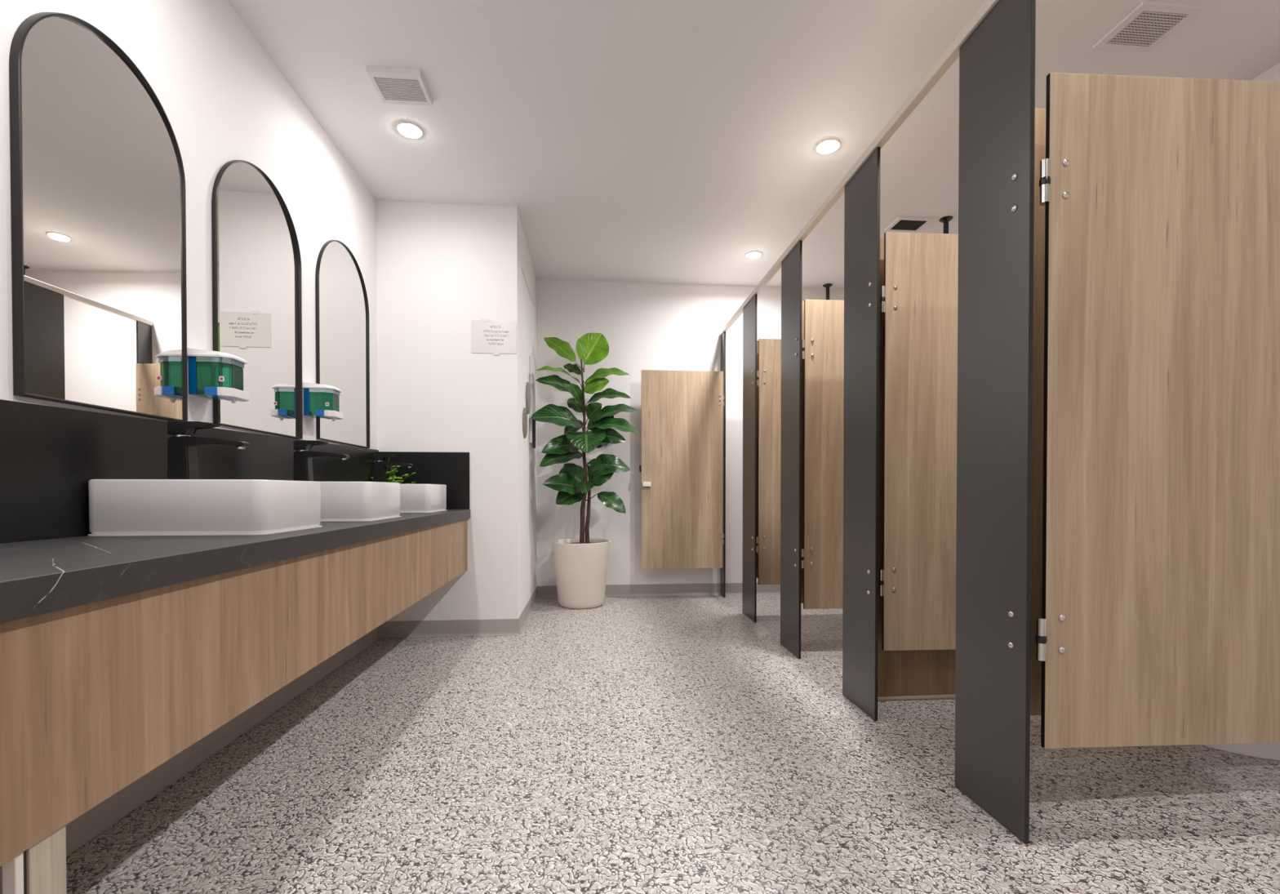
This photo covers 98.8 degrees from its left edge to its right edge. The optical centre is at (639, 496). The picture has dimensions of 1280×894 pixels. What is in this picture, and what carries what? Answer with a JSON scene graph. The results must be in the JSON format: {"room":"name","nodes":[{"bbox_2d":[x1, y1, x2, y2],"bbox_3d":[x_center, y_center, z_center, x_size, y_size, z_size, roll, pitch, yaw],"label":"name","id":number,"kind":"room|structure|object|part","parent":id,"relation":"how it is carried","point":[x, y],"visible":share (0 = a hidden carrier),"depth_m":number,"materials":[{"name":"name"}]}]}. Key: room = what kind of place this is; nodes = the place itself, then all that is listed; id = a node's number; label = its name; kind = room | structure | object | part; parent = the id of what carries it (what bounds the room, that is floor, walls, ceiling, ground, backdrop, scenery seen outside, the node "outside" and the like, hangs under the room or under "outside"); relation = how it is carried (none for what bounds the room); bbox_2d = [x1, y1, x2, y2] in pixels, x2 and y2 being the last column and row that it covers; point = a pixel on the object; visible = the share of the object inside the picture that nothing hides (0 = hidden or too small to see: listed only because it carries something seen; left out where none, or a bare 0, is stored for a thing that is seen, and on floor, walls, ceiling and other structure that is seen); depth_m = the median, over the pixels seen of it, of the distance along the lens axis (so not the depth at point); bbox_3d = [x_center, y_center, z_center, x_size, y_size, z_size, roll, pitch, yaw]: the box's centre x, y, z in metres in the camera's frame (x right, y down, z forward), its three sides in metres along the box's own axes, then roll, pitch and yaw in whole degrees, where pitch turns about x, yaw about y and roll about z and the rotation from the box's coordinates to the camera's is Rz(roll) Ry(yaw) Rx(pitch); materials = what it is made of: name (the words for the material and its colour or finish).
{"room":"public restroom","nodes":[
{"label":"public restroom","id":0,"kind":"room"},
{"bbox_2d":[0,0,377,542],"bbox_3d":[-1.560,-0.467,1.512,0.100,2.800,6.690,0,1,-5],"label":"wall","id":1,"kind":"structure","parent":0,"point":[224,100],"depth_m":1.99,"materials":[{"name":"white paint"}]},
{"bbox_2d":[8,11,187,421],"bbox_3d":[-1.504,-0.768,1.566,0.021,1.049,0.535,0,1,-5],"label":"arched mirror","id":2,"kind":"object","parent":1,"relation":"attached to","point":[98,178],"visible":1,"depth_m":1.51,"materials":[{"name":"clear glass"}]},
{"bbox_2d":[0,399,378,542],"bbox_3d":[-1.524,-0.087,1.744,0.009,0.379,3.537,0,1,-5],"label":"backsplash","id":3,"kind":"structure","parent":1,"relation":"attached to","point":[49,455],"depth_m":1.48,"materials":[{"name":"black stone"}]},
{"bbox_2d":[0,626,380,893],"bbox_3d":[-1.450,0.887,0.914,0.016,0.104,5.250,0,1,-5],"label":"baseboard","id":4,"kind":"structure","parent":1,"relation":"attached to","point":[91,824],"depth_m":1.87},
{"bbox_2d":[186,347,249,403],"bbox_3d":[-1.471,-0.416,1.920,0.146,0.178,0.128,0,1,-5],"label":"soap dispenser","id":5,"kind":"object","parent":1,"relation":"attached to","point":[211,375],"visible":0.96,"depth_m":1.86,"materials":[{"name":"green plastic"}]},
{"bbox_3d":[-1.540,-0.420,1.914,0.007,0.150,0.112,0,1,-5],"label":"plate","id":6,"kind":"part","parent":5,"relation":"part of","materials":[{"name":"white plastic"}]},
{"bbox_3d":[-1.472,-0.490,1.919,0.141,0.030,0.124,0,1,-5],"label":"lid","id":7,"kind":"part","parent":5,"relation":"part of","materials":[{"name":"white plastic"}]},
{"bbox_3d":[-1.462,-0.402,1.921,0.096,0.110,0.116,0,1,-5],"label":"tank","id":8,"kind":"part","parent":5,"relation":"part of","materials":[{"name":"green plastic"}]},
{"bbox_3d":[-1.461,-0.466,1.920,0.098,0.016,0.115,0,1,-5],"label":"tank","id":9,"kind":"part","parent":5,"relation":"part of","materials":[{"name":"teal plastic"}]},
{"bbox_2d":[204,386,249,401],"bbox_3d":[-1.440,-0.358,1.923,0.083,0.031,0.128,0,1,-5],"label":"tray","id":10,"kind":"object","parent":5,"relation":"on","point":[233,393],"depth_m":1.88,"materials":[{"name":"plastic"}]},
{"bbox_2d":[211,160,302,439],"bbox_3d":[-1.568,-0.806,2.279,0.016,1.081,0.586,0,1,-5],"label":"arched mirror","id":11,"kind":"object","parent":1,"relation":"attached to","point":[257,286],"visible":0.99,"depth_m":2.25,"materials":[{"name":"clear glass"}]},
{"bbox_2d":[302,382,343,421],"bbox_3d":[-1.534,-0.454,2.661,0.146,0.178,0.128,0,1,-5],"label":"soap dispenser","id":12,"kind":"object","parent":1,"relation":"attached to","point":[318,400],"visible":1,"depth_m":2.60,"materials":[{"name":"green plastic"}]},
{"bbox_3d":[-1.604,-0.458,2.655,0.007,0.150,0.112,0,1,-5],"label":"plate","id":13,"kind":"part","parent":12,"relation":"part of","materials":[{"name":"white plastic"}]},
{"bbox_3d":[-1.536,-0.528,2.660,0.141,0.030,0.124,0,1,-5],"label":"lid","id":14,"kind":"part","parent":12,"relation":"part of","materials":[{"name":"white plastic"}]},
{"bbox_3d":[-1.526,-0.440,2.662,0.096,0.110,0.116,0,1,-5],"label":"tank","id":15,"kind":"part","parent":12,"relation":"part of","materials":[{"name":"green plastic"}]},
{"bbox_3d":[-1.525,-0.504,2.661,0.098,0.016,0.115,0,1,-5],"label":"tank","id":16,"kind":"part","parent":12,"relation":"part of","materials":[{"name":"teal plastic"}]},
{"bbox_2d":[315,409,343,419],"bbox_3d":[-1.503,-0.396,2.664,0.083,0.031,0.128,0,1,-5],"label":"tray","id":17,"kind":"object","parent":12,"relation":"on","point":[327,414],"depth_m":2.62,"materials":[{"name":"plastic"}]},
{"bbox_2d":[315,240,369,448],"bbox_3d":[-1.633,-0.839,3.039,0.016,1.099,0.621,0,1,-5],"label":"arched mirror","id":18,"kind":"object","parent":1,"relation":"attached to","point":[342,307],"visible":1,"depth_m":3.01,"materials":[{"name":"clear glass"}]},
{"bbox_2d":[376,200,537,621],"bbox_3d":[-1.295,-0.496,4.169,0.883,2.800,1.240,0,1,-5],"label":"wall","id":19,"kind":"structure","parent":0,"point":[442,268],"depth_m":3.56,"materials":[{"name":"white paint"}]},
{"bbox_2d":[378,451,469,509],"bbox_3d":[-1.394,-0.101,3.536,0.575,0.368,0.012,0,1,-5],"label":"backsplash","id":20,"kind":"structure","parent":19,"relation":"attached to","point":[451,469],"depth_m":3.54,"materials":[{"name":"black stone"}]},
{"bbox_2d":[379,618,519,638],"bbox_3d":[-1.237,0.858,3.559,0.892,0.104,0.016,0,1,-5],"label":"baseboard","id":21,"kind":"structure","parent":19,"relation":"attached to","point":[495,627],"depth_m":3.56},
{"bbox_2d":[471,318,516,355],"bbox_3d":[-0.951,-1.037,3.568,0.288,0.232,0.004,0,1,-5],"label":"notice","id":22,"kind":"object","parent":19,"relation":"attached to","point":[487,336],"visible":1,"depth_m":3.57,"materials":[{"name":"paper"}]},
{"bbox_2d":[522,407,527,437],"bbox_3d":[-0.824,-0.528,3.938,0.014,0.216,0.216,0,1,-5],"label":"round wall fitting","id":23,"kind":"object","parent":19,"relation":"attached to","point":[524,411],"visible":1,"depth_m":3.88,"materials":[{"name":"silver metal"}]},
{"bbox_2d":[521,268,533,305],"bbox_3d":[-0.852,-1.581,4.172,0.005,0.005,0.747,0,1,-5],"label":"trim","id":24,"kind":"structure","parent":19,"relation":"attached to","point":[522,268],"depth_m":4.12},
{"bbox_2d":[525,382,530,413],"bbox_3d":[-0.841,-0.741,4.130,0.014,0.236,0.236,0,1,-5],"label":"round wall fitting","id":25,"kind":"object","parent":19,"relation":"attached to","point":[527,385],"visible":0.98,"depth_m":4.08,"materials":[{"name":"silver metal"}]},
{"bbox_2d":[518,586,538,634],"bbox_3d":[-0.847,0.851,4.223,0.016,0.104,1.240,0,1,-5],"label":"baseboard","id":26,"kind":"structure","parent":19,"relation":"attached to","point":[526,613],"depth_m":4.10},
{"bbox_2d":[529,355,535,448],"bbox_3d":[-0.848,-0.738,4.383,0.044,0.720,0.235,0,1,-5],"label":"dryer","id":27,"kind":"object","parent":19,"relation":"attached to","point":[532,364],"visible":0.91,"depth_m":4.27,"materials":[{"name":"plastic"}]},
{"bbox_2d":[66,594,1279,893],"bbox_3d":[0.649,0.981,1.718,4.535,0.100,6.690,0,1,-5],"label":"floor","id":28,"kind":"structure","parent":0,"point":[640,744],"depth_m":1.73,"materials":[{"name":"stone"}]},
{"bbox_2d":[0,518,467,893],"bbox_3d":[-1.257,0.545,1.854,0.558,0.768,3.398,0,1,-5],"label":"vanity unit","id":29,"kind":"object","parent":28,"relation":"on","point":[95,697],"visible":0.9,"depth_m":1.02,"materials":[{"name":"brown wood"}]},
{"bbox_3d":[-0.899,0.727,0.788,0.018,0.428,0.012,0,1,-5],"label":"leg trim","id":30,"kind":"part","parent":29,"relation":"part of","materials":[{"name":"wood"}]},
{"bbox_3d":[-0.903,0.726,0.830,0.018,0.428,0.056,0,1,-5],"label":"leg","id":31,"kind":"part","parent":29,"relation":"part of","materials":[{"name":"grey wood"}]},
{"bbox_2d":[0,509,470,623],"bbox_3d":[-1.247,0.131,1.851,0.579,0.057,3.399,0,1,-5],"label":"countertop","id":32,"kind":"structure","parent":29,"relation":"on","point":[37,577],"depth_m":1.10,"materials":[{"name":"stone"}]},
{"bbox_2d":[88,479,322,536],"bbox_3d":[-1.276,0.028,1.656,0.462,0.152,0.353,0,1,-5],"label":"sink","id":33,"kind":"object","parent":32,"relation":"in","point":[117,507],"visible":1,"depth_m":1.49,"materials":[{"name":"white ceramic"}]},
{"bbox_2d":[167,421,250,479],"bbox_3d":[-1.295,-0.136,1.651,0.212,0.175,0.052,0,1,-5],"label":"tap","id":34,"kind":"object","parent":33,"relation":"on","point":[182,454],"visible":0.98,"depth_m":1.62,"materials":[{"name":"black metal"}]},
{"bbox_3d":[-1.338,-0.203,1.647,0.125,0.041,0.044,0,1,-5],"label":"lever","id":35,"kind":"part","parent":34,"relation":"part of","materials":[{"name":"black metal"}]},
{"bbox_3d":[-1.284,-0.164,1.652,0.190,0.031,0.042,0,1,-5],"label":"spout","id":36,"kind":"part","parent":34,"relation":"part of","materials":[{"name":"black metal"}]},
{"bbox_2d":[320,481,400,521],"bbox_3d":[-1.323,0.018,2.333,0.484,0.157,0.380,0,1,-5],"label":"sink","id":37,"kind":"object","parent":32,"relation":"in","point":[340,501],"visible":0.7,"depth_m":2.16,"materials":[{"name":"white ceramic"}]},
{"bbox_2d":[293,440,350,480],"bbox_3d":[-1.350,-0.148,2.329,0.212,0.175,0.052,0,1,-5],"label":"tap","id":38,"kind":"object","parent":37,"relation":"on","point":[303,463],"visible":0.97,"depth_m":2.30,"materials":[{"name":"black metal"}]},
{"bbox_3d":[-1.393,-0.215,2.324,0.125,0.041,0.044,0,1,-5],"label":"lever","id":39,"kind":"part","parent":38,"relation":"part of","materials":[{"name":"black metal"}]},
{"bbox_3d":[-1.339,-0.176,2.329,0.190,0.031,0.042,0,1,-5],"label":"spout","id":40,"kind":"part","parent":38,"relation":"part of","materials":[{"name":"black metal"}]},
{"bbox_2d":[371,457,415,484],"bbox_3d":[-1.536,-0.089,3.423,0.246,0.348,0.166,0,1,-5],"label":"plant","id":41,"kind":"object","parent":32,"relation":"on","point":[389,477],"visible":0.2,"depth_m":3.46,"materials":[{"name":"green plant"}]},
{"bbox_2d":[400,484,447,512],"bbox_3d":[-1.398,0.009,3.155,0.476,0.157,0.381,0,1,-5],"label":"sink","id":42,"kind":"object","parent":32,"relation":"in","point":[414,498],"visible":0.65,"depth_m":2.99,"materials":[{"name":"white ceramic"}]},
{"bbox_2d":[373,453,413,482],"bbox_3d":[-1.417,-0.158,3.151,0.212,0.175,0.052,0,1,-5],"label":"tap","id":43,"kind":"object","parent":42,"relation":"on","point":[379,464],"visible":0.88,"depth_m":3.12,"materials":[{"name":"black metal"}]},
{"bbox_3d":[-1.460,-0.224,3.146,0.125,0.041,0.044,0,1,-5],"label":"lever","id":44,"kind":"part","parent":43,"relation":"part of","materials":[{"name":"black metal"}]},
{"bbox_3d":[-1.406,-0.186,3.151,0.190,0.031,0.042,0,1,-5],"label":"spout","id":45,"kind":"part","parent":43,"relation":"part of","materials":[{"name":"black metal"}]},
{"bbox_2d":[530,333,639,608],"bbox_3d":[-0.433,-0.236,4.503,0.868,2.269,0.547,0,1,-5],"label":"potted plant","id":46,"kind":"object","parent":28,"relation":"on","point":[581,564],"visible":1,"depth_m":4.42,"materials":[{"name":"green plant"}]},
{"bbox_3d":[-0.485,0.634,4.542,0.480,0.528,0.480,0,1,-5],"label":"planter","id":47,"kind":"part","parent":46,"relation":"part of","materials":[{"name":"beige ceramic"}]},
{"bbox_3d":[-0.452,-0.355,4.535,0.103,1.547,0.052,0,1,-36],"label":"stem","id":48,"kind":"part","parent":46,"relation":"part of","materials":[{"name":"brown plant"}]},
{"bbox_2d":[720,331,725,597],"bbox_3d":[0.742,-0.276,4.899,0.013,2.344,0.137,0,1,-5],"label":"pilaster","id":49,"kind":"object","parent":28,"relation":"on","point":[722,571],"visible":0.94,"depth_m":4.84,"materials":[{"name":"grey laminate"}]},
{"bbox_2d":[639,369,724,568],"bbox_3d":[0.367,-0.230,4.749,0.745,1.714,0.051,0,1,-6],"label":"door","id":50,"kind":"structure","parent":49,"relation":"attached to","point":[681,468],"depth_m":4.75,"materials":[{"name":"brown wood"}]},
{"bbox_2d":[742,293,757,622],"bbox_3d":[0.810,-0.267,4.072,0.020,2.344,0.324,0,1,-5],"label":"pilaster","id":51,"kind":"object","parent":28,"relation":"on","point":[749,311],"visible":1,"depth_m":4.02,"materials":[{"name":"grey laminate"}]},
{"bbox_2d":[756,338,781,584],"bbox_3d":[1.177,-0.251,4.027,0.702,1.801,0.070,0,1,-4],"label":"door","id":52,"kind":"structure","parent":51,"relation":"attached to","point":[769,372],"depth_m":4.02,"materials":[{"name":"brown wood"}]},
{"bbox_2d":[780,240,802,658],"bbox_3d":[0.883,-0.258,3.222,0.020,2.344,0.305,0,1,-5],"label":"pilaster","id":53,"kind":"object","parent":28,"relation":"on","point":[792,265],"visible":1,"depth_m":3.20,"materials":[{"name":"grey laminate"}]},
{"bbox_2d":[800,299,844,608],"bbox_3d":[1.256,-0.242,3.203,0.720,1.801,0.070,0,1,-4],"label":"door","id":54,"kind":"structure","parent":53,"relation":"attached to","point":[823,343],"depth_m":3.20,"materials":[{"name":"brown wood"}]},
{"bbox_2d":[842,146,880,720],"bbox_3d":[0.955,-0.248,2.384,0.020,2.344,0.293,0,1,-5],"label":"pilaster","id":55,"kind":"object","parent":28,"relation":"on","point":[862,192],"visible":1,"depth_m":2.35,"materials":[{"name":"grey laminate"}]},
{"bbox_2d":[878,231,958,650],"bbox_3d":[1.340,-0.233,2.370,0.744,1.801,0.070,0,1,-3],"label":"door","id":56,"kind":"structure","parent":55,"relation":"attached to","point":[918,295],"depth_m":2.37,"materials":[{"name":"brown wood"}]},
{"bbox_2d":[877,238,955,700],"bbox_3d":[1.851,-0.118,2.541,1.792,2.079,0.022,0,1,-5],"label":"divider","id":57,"kind":"object","parent":28,"relation":"on","point":[917,673],"visible":0.02,"depth_m":2.49,"materials":[{"name":"brown wood"}]},
{"bbox_2d":[955,0,1035,844],"bbox_3d":[1.022,-0.240,1.599,0.020,2.344,0.286,0,1,-5],"label":"pilaster","id":58,"kind":"object","parent":28,"relation":"on","point":[997,61],"visible":1,"depth_m":1.57,"materials":[{"name":"grey laminate"}]},
{"bbox_2d":[720,0,999,335],"bbox_3d":[0.937,-1.441,2.619,0.034,0.035,4.689,0,1,-5],"label":"rail","id":59,"kind":"object","parent":58,"relation":"on","point":[951,54],"visible":0.83,"depth_m":2.11,"materials":[{"name":"metal"}]},
{"bbox_2d":[1035,72,1279,748],"bbox_3d":[1.421,-0.223,1.478,0.728,1.801,0.033,0,1,-3],"label":"door","id":60,"kind":"structure","parent":58,"relation":"attached to","point":[1159,622],"depth_m":1.48,"materials":[{"name":"brown wood"}]},
{"bbox_2d":[1201,742,1279,760],"bbox_3d":[2.397,0.508,2.148,0.773,0.835,0.490,0,1,-5],"label":"toilet","id":61,"kind":"object","parent":28,"relation":"on","point":[1271,751],"visible":0.02,"depth_m":1.95,"materials":[{"name":"white ceramic"}]},
{"bbox_2d":[536,279,844,586],"bbox_3d":[0.367,-0.505,4.984,4.335,2.800,0.100,0,1,-5],"label":"wall","id":62,"kind":"structure","parent":0,"point":[666,326],"depth_m":4.90,"materials":[{"name":"white paint"}]},
{"bbox_2d":[537,582,780,598],"bbox_3d":[0.812,0.842,4.979,3.452,0.104,0.016,0,1,-5],"label":"baseboard","id":63,"kind":"structure","parent":62,"relation":"attached to","point":[731,588],"depth_m":4.93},
{"bbox_2d":[226,0,1279,288],"bbox_3d":[0.649,-1.919,1.686,4.535,0.100,6.690,0,1,-5],"label":"ceiling","id":64,"kind":"structure","parent":0,"point":[647,141],"depth_m":2.59,"materials":[{"name":"paint"}]},
{"bbox_2d":[365,66,433,106],"bbox_3d":[-1.089,-1.866,2.499,0.232,0.024,0.200,0,1,-5],"label":"ceiling vent","id":65,"kind":"object","parent":64,"relation":"in","point":[402,86],"visible":1,"depth_m":2.48,"materials":[{"name":"white plastic"}]},
{"bbox_2d":[373,76,426,101],"bbox_3d":[-1.089,-1.859,2.499,0.192,0.008,0.142,0,1,-5],"label":"grille","id":66,"kind":"object","parent":65,"relation":"attached to","point":[388,88],"depth_m":2.49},
{"bbox_2d":[395,120,423,138],"bbox_3d":[-1.182,-1.874,2.814,0.132,0.014,0.132,0,1,-5],"label":"recessed light","id":67,"kind":"object","parent":64,"relation":"in","point":[407,129],"visible":1,"depth_m":2.80,"materials":[{"name":"white plastic"}]},
{"bbox_2d":[745,250,762,258],"bbox_3d":[0.893,-1.891,4.305,0.132,0.014,0.132,0,1,-5],"label":"recessed light","id":68,"kind":"object","parent":64,"relation":"in","point":[755,254],"visible":1,"depth_m":4.29,"materials":[{"name":"white plastic"}]},
{"bbox_2d":[814,137,840,154],"bbox_3d":[1.010,-1.875,2.946,0.132,0.014,0.132,0,1,-5],"label":"recessed light","id":69,"kind":"object","parent":64,"relation":"in","point":[828,145],"visible":1,"depth_m":2.93,"materials":[{"name":"white plastic"}]},
{"bbox_2d":[822,283,832,299],"bbox_3d":[1.693,-1.545,4.946,0.084,0.719,0.084,0,1,-5],"label":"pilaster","id":70,"kind":"object","parent":64,"relation":"attached to","point":[827,286],"visible":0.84,"depth_m":4.93,"materials":[{"name":"black metal"}]},
{"bbox_2d":[884,216,933,231],"bbox_3d":[1.865,-1.887,3.808,0.250,0.010,0.190,0,1,-5],"label":"ceiling vent","id":71,"kind":"object","parent":64,"relation":"in","point":[901,224],"visible":1,"depth_m":3.79,"materials":[{"name":"white plastic"}]},
{"bbox_2d":[890,219,926,230],"bbox_3d":[1.865,-1.884,3.808,0.190,0.003,0.140,0,1,-5],"label":"grille","id":72,"kind":"object","parent":71,"relation":"attached to","point":[900,224],"depth_m":3.80,"materials":[{"name":"black metal"}]},
{"bbox_2d":[938,215,953,233],"bbox_3d":[2.086,-1.532,3.740,0.084,0.719,0.084,0,1,-5],"label":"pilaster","id":73,"kind":"object","parent":64,"relation":"attached to","point":[944,220],"visible":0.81,"depth_m":3.72,"materials":[{"name":"black metal"}]},
{"bbox_2d":[1092,0,1205,52],"bbox_3d":[2.023,-1.870,2.191,0.260,0.008,0.215,0,1,-5],"label":"ceiling vent","id":74,"kind":"object","parent":64,"relation":"in","point":[1149,24],"visible":1,"depth_m":2.18,"materials":[{"name":"white plastic"}]},
{"bbox_2d":[1107,10,1188,45],"bbox_3d":[2.023,-1.868,2.191,0.190,0.003,0.155,0,1,-5],"label":"grille","id":75,"kind":"object","parent":74,"relation":"attached to","point":[1145,28],"depth_m":2.19,"materials":[{"name":"grey metal"}]},
{"bbox_2d":[1250,62,1279,81],"bbox_3d":[2.858,-0.471,1.891,0.100,2.800,6.690,0,1,-5],"label":"wall","id":76,"kind":"structure","parent":0,"point":[1272,74],"depth_m":2.40,"materials":[{"name":"white paint"}]},
{"bbox_2d":[756,340,758,577],"bbox_3d":[1.707,-0.279,4.219,1.792,1.795,0.016,0,1,-5],"label":"divider","id":77,"kind":"object","parent":76,"relation":"attached to","point":[757,340],"visible":0.02,"depth_m":4.14,"materials":[{"name":"brown wood"}]},
{"bbox_2d":[800,301,804,603],"bbox_3d":[1.781,-0.262,3.362,1.792,1.810,0.016,0,1,-5],"label":"divider","id":78,"kind":"object","parent":76,"relation":"attached to","point":[802,307],"visible":0.02,"depth_m":3.28,"materials":[{"name":"brown wood"}]},
{"bbox_2d":[1030,107,1045,715],"bbox_3d":[1.923,-0.246,1.703,1.792,1.805,0.016,0,1,-5],"label":"divider","id":79,"kind":"object","parent":76,"relation":"attached to","point":[1040,113],"visible":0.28,"depth_m":1.63,"materials":[{"name":"brown wood"}]}
]}

